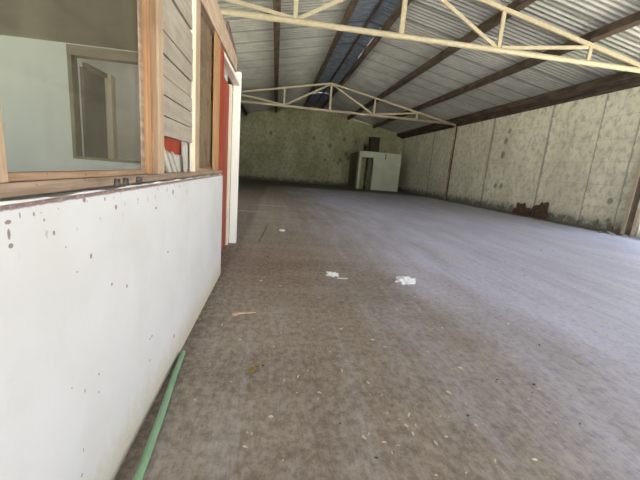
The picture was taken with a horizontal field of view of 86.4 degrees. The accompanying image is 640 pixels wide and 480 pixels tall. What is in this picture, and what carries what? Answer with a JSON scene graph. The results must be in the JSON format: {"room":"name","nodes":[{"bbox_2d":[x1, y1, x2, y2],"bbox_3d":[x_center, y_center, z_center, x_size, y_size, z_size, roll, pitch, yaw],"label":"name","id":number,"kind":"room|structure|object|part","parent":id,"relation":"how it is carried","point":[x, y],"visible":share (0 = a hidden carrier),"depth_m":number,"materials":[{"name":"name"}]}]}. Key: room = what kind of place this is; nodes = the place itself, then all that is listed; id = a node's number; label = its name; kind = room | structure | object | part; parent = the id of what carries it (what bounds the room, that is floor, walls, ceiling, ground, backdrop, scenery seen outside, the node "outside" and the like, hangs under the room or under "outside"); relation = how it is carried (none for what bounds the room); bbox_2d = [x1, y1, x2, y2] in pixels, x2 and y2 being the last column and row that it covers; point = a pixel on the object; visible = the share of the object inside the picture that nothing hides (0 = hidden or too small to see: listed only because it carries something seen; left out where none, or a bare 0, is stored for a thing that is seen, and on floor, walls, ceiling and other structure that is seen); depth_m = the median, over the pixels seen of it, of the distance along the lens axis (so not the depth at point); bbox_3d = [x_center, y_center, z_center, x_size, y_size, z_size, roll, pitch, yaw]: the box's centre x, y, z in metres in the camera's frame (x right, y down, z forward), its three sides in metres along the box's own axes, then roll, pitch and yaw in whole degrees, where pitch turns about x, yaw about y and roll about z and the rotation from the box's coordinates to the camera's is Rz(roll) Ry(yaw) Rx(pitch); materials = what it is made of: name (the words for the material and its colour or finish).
{"room":"empty warehouse","nodes":[
{"label":"empty warehouse","id":0,"kind":"room"},
{"bbox_2d":[0,0,137,51],"bbox_3d":[-2.393,-0.968,-0.271,3.670,0.065,5.680,3,12,-8],"label":"ceiling","id":1,"kind":"structure","parent":0,"point":[99,23],"depth_m":2.10,"materials":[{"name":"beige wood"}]},
{"bbox_2d":[0,35,189,171],"bbox_3d":[-2.869,-0.656,2.621,3.570,1.775,0.080,3,12,-8],"label":"wall","id":2,"kind":"structure","parent":0,"point":[34,85],"depth_m":2.60,"materials":[{"name":"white paint"}]},
{"bbox_2d":[67,54,82,155],"bbox_3d":[-1.907,-1.032,2.652,0.028,0.739,0.085,3,12,-8],"label":"trim","id":3,"kind":"structure","parent":2,"relation":"attached to","point":[72,64],"depth_m":2.63,"materials":[{"name":"beige wood"}]},
{"bbox_2d":[79,62,117,158],"bbox_3d":[-1.935,-0.622,3.038,0.063,1.668,0.460,3,12,-8],"label":"door","id":4,"kind":"structure","parent":2,"relation":"in","point":[98,95],"depth_m":2.93,"materials":[{"name":"grey wood"}]},
{"bbox_2d":[66,44,137,64],"bbox_3d":[-1.502,-1.407,2.624,0.785,0.069,0.085,3,12,-8],"label":"trim","id":5,"kind":"structure","parent":2,"relation":"attached to","point":[84,52],"depth_m":2.57,"materials":[{"name":"beige wood"}]},
{"bbox_2d":[73,156,140,163],"bbox_3d":[-1.564,-0.641,2.781,0.783,0.019,0.085,3,12,-8],"label":"trim","id":6,"kind":"structure","parent":2,"relation":"attached to","point":[74,157],"depth_m":2.72,"materials":[{"name":"beige wood"}]},
{"bbox_2d":[0,174,222,479],"bbox_3d":[-0.594,0.459,0.274,0.150,0.899,5.690,3,12,-8],"label":"wall partition","id":7,"kind":"structure","parent":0,"point":[102,293],"depth_m":0.90,"materials":[{"name":"white paint"}]},
{"bbox_2d":[0,0,151,182],"bbox_3d":[-0.552,-0.587,0.772,0.034,0.878,0.882,3,12,-8],"label":"window","id":8,"kind":"structure","parent":7,"relation":"in","point":[143,27],"depth_m":1.15,"materials":[{"name":"brown wood"}]},
{"bbox_3d":[-0.592,-0.176,0.901,0.018,0.016,0.652,3,12,-8],"label":"rail","id":9,"kind":"part","parent":8,"relation":"part of","materials":[{"name":"brown wood"}]},
{"bbox_2d":[0,174,220,205],"bbox_3d":[-0.559,0.011,0.213,0.140,0.009,5.550,3,12,-8],"label":"trim","id":10,"kind":"structure","parent":7,"relation":"on","point":[12,200],"depth_m":0.81,"materials":[{"name":"white paint"}]},
{"bbox_2d":[0,169,221,198],"bbox_3d":[-0.555,-0.011,0.214,0.138,0.025,5.560,3,12,-8],"label":"trim","id":11,"kind":"structure","parent":7,"relation":"attached to","point":[17,188],"depth_m":0.77,"materials":[{"name":"brown wood"}]},
{"bbox_2d":[163,0,192,172],"bbox_3d":[-0.665,-0.745,1.558,0.042,0.852,0.524,3,12,-8],"label":"panel","id":12,"kind":"object","parent":11,"relation":"on","point":[177,36],"visible":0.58,"depth_m":1.56,"materials":[{"name":"grey wood"}]},
{"bbox_2d":[114,178,120,185],"bbox_3d":[-0.576,-0.165,0.971,0.013,0.020,0.014,3,12,-8],"label":"stub","id":13,"kind":"object","parent":7,"relation":"attached to","point":[117,181],"visible":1,"depth_m":0.97,"materials":[{"name":"metal"}]},
{"bbox_2d":[123,178,128,184],"bbox_3d":[-0.584,-0.176,1.026,0.013,0.020,0.014,3,12,-8],"label":"stub","id":14,"kind":"object","parent":7,"relation":"attached to","point":[125,180],"visible":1,"depth_m":1.02,"materials":[{"name":"metal"}]},
{"bbox_2d":[136,177,142,182],"bbox_3d":[-0.597,-0.198,1.127,0.013,0.020,0.022,3,12,-8],"label":"stub","id":15,"kind":"object","parent":7,"relation":"attached to","point":[139,179],"visible":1,"depth_m":1.12,"materials":[{"name":"metal"}]},
{"bbox_2d":[149,0,157,173],"bbox_3d":[-0.607,-0.686,1.226,0.019,0.881,0.047,3,12,-8],"label":"trim","id":16,"kind":"structure","parent":7,"relation":"attached to","point":[152,22],"depth_m":1.24,"materials":[{"name":"brown wood"}]},
{"bbox_2d":[155,0,163,173],"bbox_3d":[-0.612,-0.699,1.281,0.025,0.883,0.059,3,12,-8],"label":"trim","id":17,"kind":"structure","parent":7,"relation":"attached to","point":[158,3],"depth_m":1.29,"materials":[{"name":"brown wood"}]},
{"bbox_2d":[190,0,195,171],"bbox_3d":[-0.681,-0.827,1.825,0.025,0.906,0.028,3,12,-8],"label":"trim","id":18,"kind":"structure","parent":7,"relation":"attached to","point":[193,31],"depth_m":1.82,"materials":[{"name":"white wood"}]},
{"bbox_2d":[195,0,200,171],"bbox_3d":[-0.693,-0.846,1.899,0.021,0.911,0.119,3,12,-8],"label":"trim","id":19,"kind":"structure","parent":7,"relation":"attached to","point":[198,3],"depth_m":1.90,"materials":[{"name":"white wood"}]},
{"bbox_2d":[199,13,220,170],"bbox_3d":[-0.743,-0.944,2.288,0.026,0.939,0.690,3,12,-8],"label":"window","id":20,"kind":"structure","parent":7,"relation":"in","point":[210,47],"depth_m":2.33,"materials":[{"name":"brown wood"}]},
{"bbox_3d":[-0.768,-0.469,2.259,0.018,0.018,0.430,3,12,-8],"label":"rail","id":21,"kind":"part","parent":20,"relation":"part of","materials":[{"name":"brown wood"}]},
{"bbox_3d":[-0.747,-0.923,2.223,0.003,0.885,0.555,3,12,-8],"label":"pane","id":22,"kind":"part","parent":20,"relation":"part of","materials":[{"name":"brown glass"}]},
{"bbox_2d":[200,0,236,71],"bbox_3d":[-0.482,-1.001,0.423,0.049,0.394,6.360,3,12,-8],"label":"trim","id":23,"kind":"structure","parent":7,"relation":"attached to","point":[210,10],"depth_m":2.38,"materials":[{"name":"brown wood"}]},
{"bbox_2d":[211,78,228,249],"bbox_3d":[-1.042,-0.724,3.483,0.035,1.833,1.120,3,12,-8],"label":"door","id":24,"kind":"structure","parent":7,"relation":"in","point":[226,86],"depth_m":3.81,"materials":[{"name":"red paint"}]},
{"bbox_2d":[218,47,223,169],"bbox_3d":[-0.803,-1.036,2.738,0.017,0.928,0.205,3,12,-8],"label":"trim","id":25,"kind":"structure","parent":7,"relation":"attached to","point":[222,51],"depth_m":2.74,"materials":[{"name":"red wood"}]},
{"bbox_2d":[226,21,236,54],"bbox_3d":[-0.819,-1.835,3.164,0.020,0.130,0.610,3,12,-8],"label":"trim","id":26,"kind":"structure","parent":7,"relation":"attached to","point":[227,22],"depth_m":2.99,"materials":[{"name":"brown wood"}]},
{"bbox_2d":[77,58,227,160],"bbox_3d":[-2.984,-1.051,3.944,3.670,2.000,0.080,3,12,-8],"label":"wall","id":27,"kind":"structure","parent":0,"point":[126,75],"depth_m":3.90,"materials":[{"name":"white paint"}]},
{"bbox_2d":[225,84,232,244],"bbox_3d":[-1.116,-0.862,4.093,0.065,1.870,0.110,3,12,-8],"label":"trim","id":28,"kind":"structure","parent":27,"relation":"attached to","point":[230,85],"depth_m":4.05,"materials":[{"name":"white wood"}]},
{"bbox_2d":[224,52,239,85],"bbox_3d":[-0.887,-1.671,3.358,0.068,0.078,1.255,3,12,-8],"label":"trim","id":29,"kind":"structure","parent":27,"relation":"attached to","point":[228,67],"depth_m":3.35,"materials":[{"name":"white paint"}]},
{"bbox_2d":[229,71,241,242],"bbox_3d":[-1.047,-0.968,4.203,0.085,2.045,0.100,3,12,-8],"label":"trim","id":30,"kind":"structure","parent":27,"relation":"attached to","point":[236,112],"depth_m":4.16,"materials":[{"name":"white paint"}]},
{"bbox_2d":[230,107,402,187],"bbox_3d":[-0.639,-6.827,24.638,13.500,5.400,0.200,3,12,-8],"label":"wall","id":31,"kind":"structure","parent":0,"point":[297,145],"depth_m":24.50,"materials":[{"name":"concrete"}]},
{"bbox_2d":[114,177,639,479],"bbox_3d":[0.952,-1.129,11.223,13.900,0.120,29.000,3,12,-8],"label":"floor","id":32,"kind":"structure","parent":0,"point":[474,259],"depth_m":2.02,"materials":[{"name":"concrete"}]},
{"bbox_2d":[132,350,185,479],"bbox_3d":[-0.611,0.701,1.257,0.043,0.029,1.102,2,12,-11],"label":"pipe","id":33,"kind":"object","parent":32,"relation":"on","point":[141,468],"visible":1,"depth_m":1.26,"materials":[{"name":"green plastic"}]},
{"bbox_2d":[238,312,255,314],"bbox_3d":[-0.500,0.498,2.333,0.121,0.016,0.020,-1,13,-26],"label":"wood splinter","id":34,"kind":"object","parent":32,"relation":"on","point":[238,312],"visible":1,"depth_m":2.32,"materials":[{"name":"beige wood"}]},
{"bbox_2d":[326,271,338,276],"bbox_3d":[0.122,0.328,3.347,0.143,0.041,0.120,3,12,-8],"label":"plastic","id":35,"kind":"object","parent":32,"relation":"on","point":[332,274],"visible":1,"depth_m":3.32,"materials":[{"name":"white plastic"}]},
{"bbox_2d":[348,151,401,191],"bbox_3d":[3.696,-4.850,24.023,2.990,2.480,2.810,3,12,-8],"label":"booth","id":36,"kind":"object","parent":32,"relation":"on","point":[385,169],"visible":0.99,"depth_m":22.82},
{"bbox_3d":[2.440,-4.630,22.541,0.115,2.440,0.160,3,12,-8],"label":"frame","id":37,"kind":"part","parent":36,"relation":"part of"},
{"bbox_2d":[363,144,369,150],"bbox_3d":[3.114,-6.155,22.821,0.305,0.445,0.490,3,12,-8],"label":"storage box","id":38,"kind":"object","parent":36,"relation":"on","point":[366,146],"visible":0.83,"depth_m":22.60,"materials":[{"name":"brown"}]},
{"bbox_3d":[3.261,-4.443,22.832,0.320,2.070,0.040,3,12,-8],"label":"door","id":39,"kind":"part","parent":36,"relation":"part of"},
{"bbox_2d":[368,137,380,151],"bbox_3d":[3.616,-6.378,22.838,0.660,0.955,0.590,3,12,-8],"label":"case","id":40,"kind":"object","parent":36,"relation":"on","point":[374,142],"visible":0.8,"depth_m":22.58,"materials":[{"name":"brown wood"}]},
{"bbox_2d":[395,276,415,284],"bbox_3d":[0.830,0.383,3.301,0.224,0.065,0.162,2,12,-14],"label":"plastic","id":41,"kind":"object","parent":32,"relation":"on","point":[403,280],"visible":1,"depth_m":3.27,"materials":[{"name":"white plastic"}]},
{"bbox_2d":[442,126,457,199],"bbox_3d":[6.851,-4.018,17.914,0.230,3.800,0.300,3,12,-8],"label":"steel post","id":42,"kind":"object","parent":32,"relation":"on","point":[456,127],"visible":0.98,"depth_m":17.91,"materials":[{"name":"beige metal"}]},
{"bbox_2d":[512,203,529,215],"bbox_3d":[7.482,-1.168,12.639,0.135,0.440,0.840,3,12,-8],"label":"sheet","id":43,"kind":"object","parent":32,"relation":"on","point":[521,209],"visible":1,"depth_m":12.62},
{"bbox_2d":[529,202,548,218],"bbox_3d":[7.588,-1.056,11.780,0.155,0.580,0.820,3,12,-8],"label":"sheet","id":44,"kind":"object","parent":32,"relation":"on","point":[537,211],"visible":0.98,"depth_m":11.71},
{"bbox_2d":[617,159,639,236],"bbox_3d":[8.080,-1.971,8.441,0.230,3.780,0.300,3,12,-8],"label":"steel post","id":45,"kind":"object","parent":32,"relation":"on","point":[631,220],"visible":0.94,"depth_m":8.64,"materials":[{"name":"metal"}]},
{"bbox_2d":[179,0,639,132],"bbox_3d":[1.344,-5.739,10.190,14.500,1.473,29.432,3,12,-8],"label":"ceiling","id":46,"kind":"structure","parent":0,"point":[303,50],"depth_m":10.76,"materials":[{"name":"metal"}]},
{"bbox_2d":[228,78,246,115],"bbox_3d":[-3.276,-5.678,9.587,0.135,0.206,28.790,3,12,-8],"label":"roof beam","id":47,"kind":"structure","parent":46,"relation":"attached to","point":[229,82],"depth_m":20.75,"materials":[{"name":"brown metal"}]},
{"bbox_2d":[273,0,280,112],"bbox_3d":[-1.237,-5.967,9.790,0.176,0.213,28.790,3,12,-8],"label":"beam","id":48,"kind":"structure","parent":46,"relation":"attached to","point":[276,3],"depth_m":10.81,"materials":[{"name":"brown wood"}]},
{"bbox_2d":[302,0,358,109],"bbox_3d":[0.642,-6.234,9.976,0.148,0.208,28.790,3,12,-8],"label":"roof beam","id":49,"kind":"structure","parent":46,"relation":"attached to","point":[353,3],"depth_m":11.13,"materials":[{"name":"brown wood"}]},
{"bbox_2d":[314,0,383,106],"bbox_3d":[1.401,-6.396,10.040,0.060,0.050,28.790,3,12,-8],"label":"batten","id":50,"kind":"object","parent":46,"relation":"attached to","point":[381,1],"visible":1,"depth_m":11.68,"materials":[{"name":"brown wood"}]},
{"bbox_2d":[321,0,411,108],"bbox_3d":[1.863,-6.222,10.137,0.122,0.203,28.790,3,12,-8],"label":"roof beam","id":51,"kind":"structure","parent":46,"relation":"attached to","point":[394,16],"depth_m":11.39,"materials":[{"name":"brown wood"}]},
{"bbox_2d":[347,0,536,119],"bbox_3d":[3.828,-5.721,10.500,0.148,0.208,28.790,3,12,-8],"label":"roof beam","id":52,"kind":"structure","parent":46,"relation":"attached to","point":[517,5],"depth_m":10.09,"materials":[{"name":"brown wood"}]},
{"bbox_2d":[372,11,639,127],"bbox_3d":[5.696,-5.244,10.845,0.148,0.208,28.790,3,12,-8],"label":"roof beam","id":53,"kind":"structure","parent":46,"relation":"attached to","point":[633,20],"depth_m":9.51,"materials":[{"name":"brown wood"}]},
{"bbox_2d":[397,86,639,236],"bbox_3d":[7.203,-3.936,17.076,0.200,4.030,18.050,3,12,-8],"label":"wall","id":54,"kind":"structure","parent":0,"point":[581,157],"depth_m":11.73,"materials":[{"name":"grey concrete"}]},
{"bbox_2d":[397,71,639,138],"bbox_3d":[7.709,-4.673,11.229,0.450,0.325,28.790,3,12,-8],"label":"beam","id":55,"kind":"structure","parent":54,"relation":"attached to","point":[623,80],"depth_m":11.38,"materials":[{"name":"brown wood"}]},
{"bbox_3d":[-5.655,-3.502,9.854,0.200,4.000,29.000,3,12,-8],"label":"wall","id":56,"kind":"structure","parent":0,"visible":0},
{"bbox_2d":[232,82,455,125],"bbox_3d":[0.464,-6.874,16.493,13.356,1.410,0.154,3,12,-8],"label":"roof truss","id":57,"kind":"object","parent":56,"relation":"attached to","point":[383,115],"visible":0.78,"depth_m":16.51,"materials":[{"name":"beige metal"}]},
{"bbox_2d":[174,0,639,72],"bbox_3d":[1.691,-4.841,7.036,13.356,1.410,0.154,3,12,-8],"label":"roof truss","id":58,"kind":"object","parent":56,"relation":"attached to","point":[275,16],"visible":0.89,"depth_m":7.26,"materials":[{"name":"beige metal"}]}
]}

